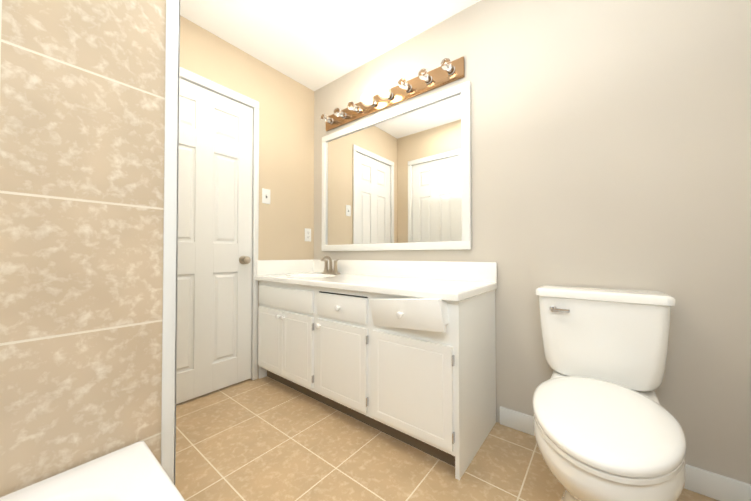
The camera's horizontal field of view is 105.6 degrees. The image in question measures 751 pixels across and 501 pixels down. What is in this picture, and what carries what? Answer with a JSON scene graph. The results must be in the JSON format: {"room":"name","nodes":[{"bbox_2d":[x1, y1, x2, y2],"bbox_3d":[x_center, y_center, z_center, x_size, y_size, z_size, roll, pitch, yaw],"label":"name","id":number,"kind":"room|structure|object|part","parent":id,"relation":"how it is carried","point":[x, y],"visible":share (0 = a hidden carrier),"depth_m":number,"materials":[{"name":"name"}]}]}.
{"room":"bathroom","nodes":[
{"label":"bathroom","id":0,"kind":"room"},
{"bbox_2d":[180,15,313,305],"bbox_3d":[-1.060,-0.251,2.045,0.100,2.430,1.480,-1,-1,38],"label":"wall","id":1,"kind":"structure","parent":0,"point":[286,146],"depth_m":2.29,"materials":[{"name":"paint"}]},
{"bbox_2d":[176,78,252,403],"bbox_3d":[-1.144,-0.065,1.895,0.173,2.030,0.662,-1,-1,38],"label":"door","id":2,"kind":"structure","parent":1,"relation":"in","point":[214,295],"depth_m":1.93,"materials":[{"name":"white wood"}]},
{"bbox_2d":[179,67,258,379],"bbox_3d":[-1.163,-0.087,1.900,0.116,2.099,0.750,-1,-1,38],"label":"door frame","id":3,"kind":"structure","parent":1,"relation":"attached to","point":[198,80],"depth_m":2.13,"materials":[{"name":"white wood"}]},
{"bbox_2d":[262,188,269,203],"bbox_3d":[-0.849,-0.423,2.221,0.015,0.115,0.070,-1,-1,38],"label":"light switch","id":4,"kind":"object","parent":1,"relation":"attached to","point":[265,196],"visible":1,"depth_m":2.22,"materials":[{"name":"white plastic"}]},
{"bbox_2d":[256,259,314,274],"bbox_3d":[-0.729,0.134,2.353,0.020,0.115,0.536,-1,-1,38],"label":"backsplash","id":5,"kind":"structure","parent":1,"relation":"attached to","point":[264,267],"depth_m":2.31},
{"bbox_2d":[305,228,310,241],"bbox_3d":[-0.600,-0.138,2.536,0.008,0.115,0.070,-1,-1,38],"label":"electrical outlet plate","id":6,"kind":"object","parent":1,"relation":"attached to","point":[307,234],"visible":1,"depth_m":2.53,"materials":[{"name":"white plastic"}]},
{"bbox_2d":[180,0,480,90],"bbox_3d":[-0.268,-1.532,0.970,2.700,0.100,2.410,-1,-1,38],"label":"ceiling","id":7,"kind":"structure","parent":0,"point":[313,45],"depth_m":1.88,"materials":[{"name":"white paint"}]},
{"bbox_2d":[175,376,718,500],"bbox_3d":[-0.268,0.998,0.932,2.700,0.100,2.410,-1,-1,38],"label":"floor","id":8,"kind":"structure","parent":0,"point":[266,438],"depth_m":1.29,"materials":[{"name":"tile"}]},
{"bbox_2d":[0,441,184,500],"bbox_3d":[-0.313,0.725,0.050,1.460,0.420,0.755,-1,-1,38],"label":"bathtub","id":9,"kind":"object","parent":8,"relation":"on","point":[134,472],"visible":0.96,"depth_m":0.64,"materials":[{"name":"white ceramic"}]},
{"bbox_2d":[255,279,495,479],"bbox_3d":[-0.134,0.588,1.846,1.576,0.747,0.609,-1,-1,38],"label":"bathroom vanity","id":10,"kind":"object","parent":8,"relation":"on","point":[404,351],"depth_m":1.42,"materials":[{"name":"white wood"}]},
{"bbox_2d":[255,271,496,302],"bbox_3d":[-0.114,0.201,1.867,1.588,0.036,0.560,-1,-1,38],"label":"countertop","id":11,"kind":"structure","parent":10,"relation":"on","point":[462,289],"depth_m":1.58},
{"bbox_2d":[320,255,339,274],"bbox_3d":[-0.386,0.115,2.279,0.229,0.151,0.134,-1,-1,38],"label":"faucet","id":12,"kind":"object","parent":11,"relation":"on","point":[331,271],"depth_m":2.29,"materials":[{"name":"silver metal"}]},
{"bbox_2d":[533,285,686,500],"bbox_3d":[0.775,0.558,0.993,0.450,0.785,0.810,-1,-1,38],"label":"toilet","id":13,"kind":"object","parent":8,"relation":"on","point":[607,426],"visible":1,"depth_m":0.94,"materials":[{"name":"white ceramic"}]},
{"bbox_3d":[0.958,0.360,1.228,0.450,0.381,0.219,-1,-1,38],"label":"tank","id":14,"kind":"part","parent":13,"relation":"part of","materials":[{"name":"white ceramic"}]},
{"bbox_3d":[0.713,0.515,0.906,0.372,0.058,0.595,-1,-1,38],"label":"seat","id":15,"kind":"part","parent":13,"relation":"part of","materials":[{"name":"white plastic"}]},
{"bbox_2d":[314,0,750,483],"bbox_3d":[0.449,-0.254,1.857,2.700,2.430,0.100,-1,-1,38],"label":"wall","id":16,"kind":"structure","parent":0,"point":[610,143],"depth_m":1.30,"materials":[{"name":"paint"}]},
{"bbox_2d":[321,56,464,130],"bbox_3d":[0.014,-1.106,2.054,1.230,0.120,0.147,-1,-1,38],"label":"sconce","id":17,"kind":"object","parent":16,"relation":"attached to","point":[447,71],"visible":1,"depth_m":1.97,"materials":[{"name":"gold metal"}]},
{"bbox_2d":[321,81,470,250],"bbox_3d":[0.049,-0.501,2.096,1.312,1.002,0.024,-1,-1,38],"label":"mirror","id":18,"kind":"object","parent":16,"relation":"attached to","point":[399,178],"visible":0.98,"depth_m":1.98,"materials":[{"name":"white mirror"}]},
{"bbox_2d":[315,259,496,282],"bbox_3d":[0.054,0.130,2.080,1.588,0.115,0.020,-1,-1,38],"label":"backsplash","id":19,"kind":"structure","parent":16,"relation":"attached to","point":[481,272],"depth_m":1.89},
{"bbox_2d":[500,406,750,500],"bbox_3d":[1.024,0.906,1.309,0.860,0.095,0.018,-1,-1,38],"label":"baseboard","id":20,"kind":"structure","parent":16,"relation":"attached to","point":[712,485],"depth_m":1.10,"materials":[{"name":"white wood"}]},
{"bbox_3d":[-1.348,-0.268,0.863,1.118,2.430,0.930,-1,-1,38],"label":"wall","id":21,"kind":"structure","parent":0,"visible":0},
{"bbox_2d":[0,0,165,496],"bbox_3d":[-0.905,-0.274,0.512,0.012,2.430,0.930,-1,-1,38],"label":"wall tile","id":22,"kind":"structure","parent":21,"relation":"attached to","point":[82,110],"depth_m":0.71,"materials":[{"name":"beige tile"}]},
{"bbox_2d":[161,0,179,484],"bbox_3d":[-0.628,-0.268,0.871,0.036,2.430,0.036,-1,-1,38],"label":"trim","id":23,"kind":"structure","parent":21,"relation":"attached to","point":[170,266],"depth_m":0.85,"materials":[{"name":"white wood"}]}
]}

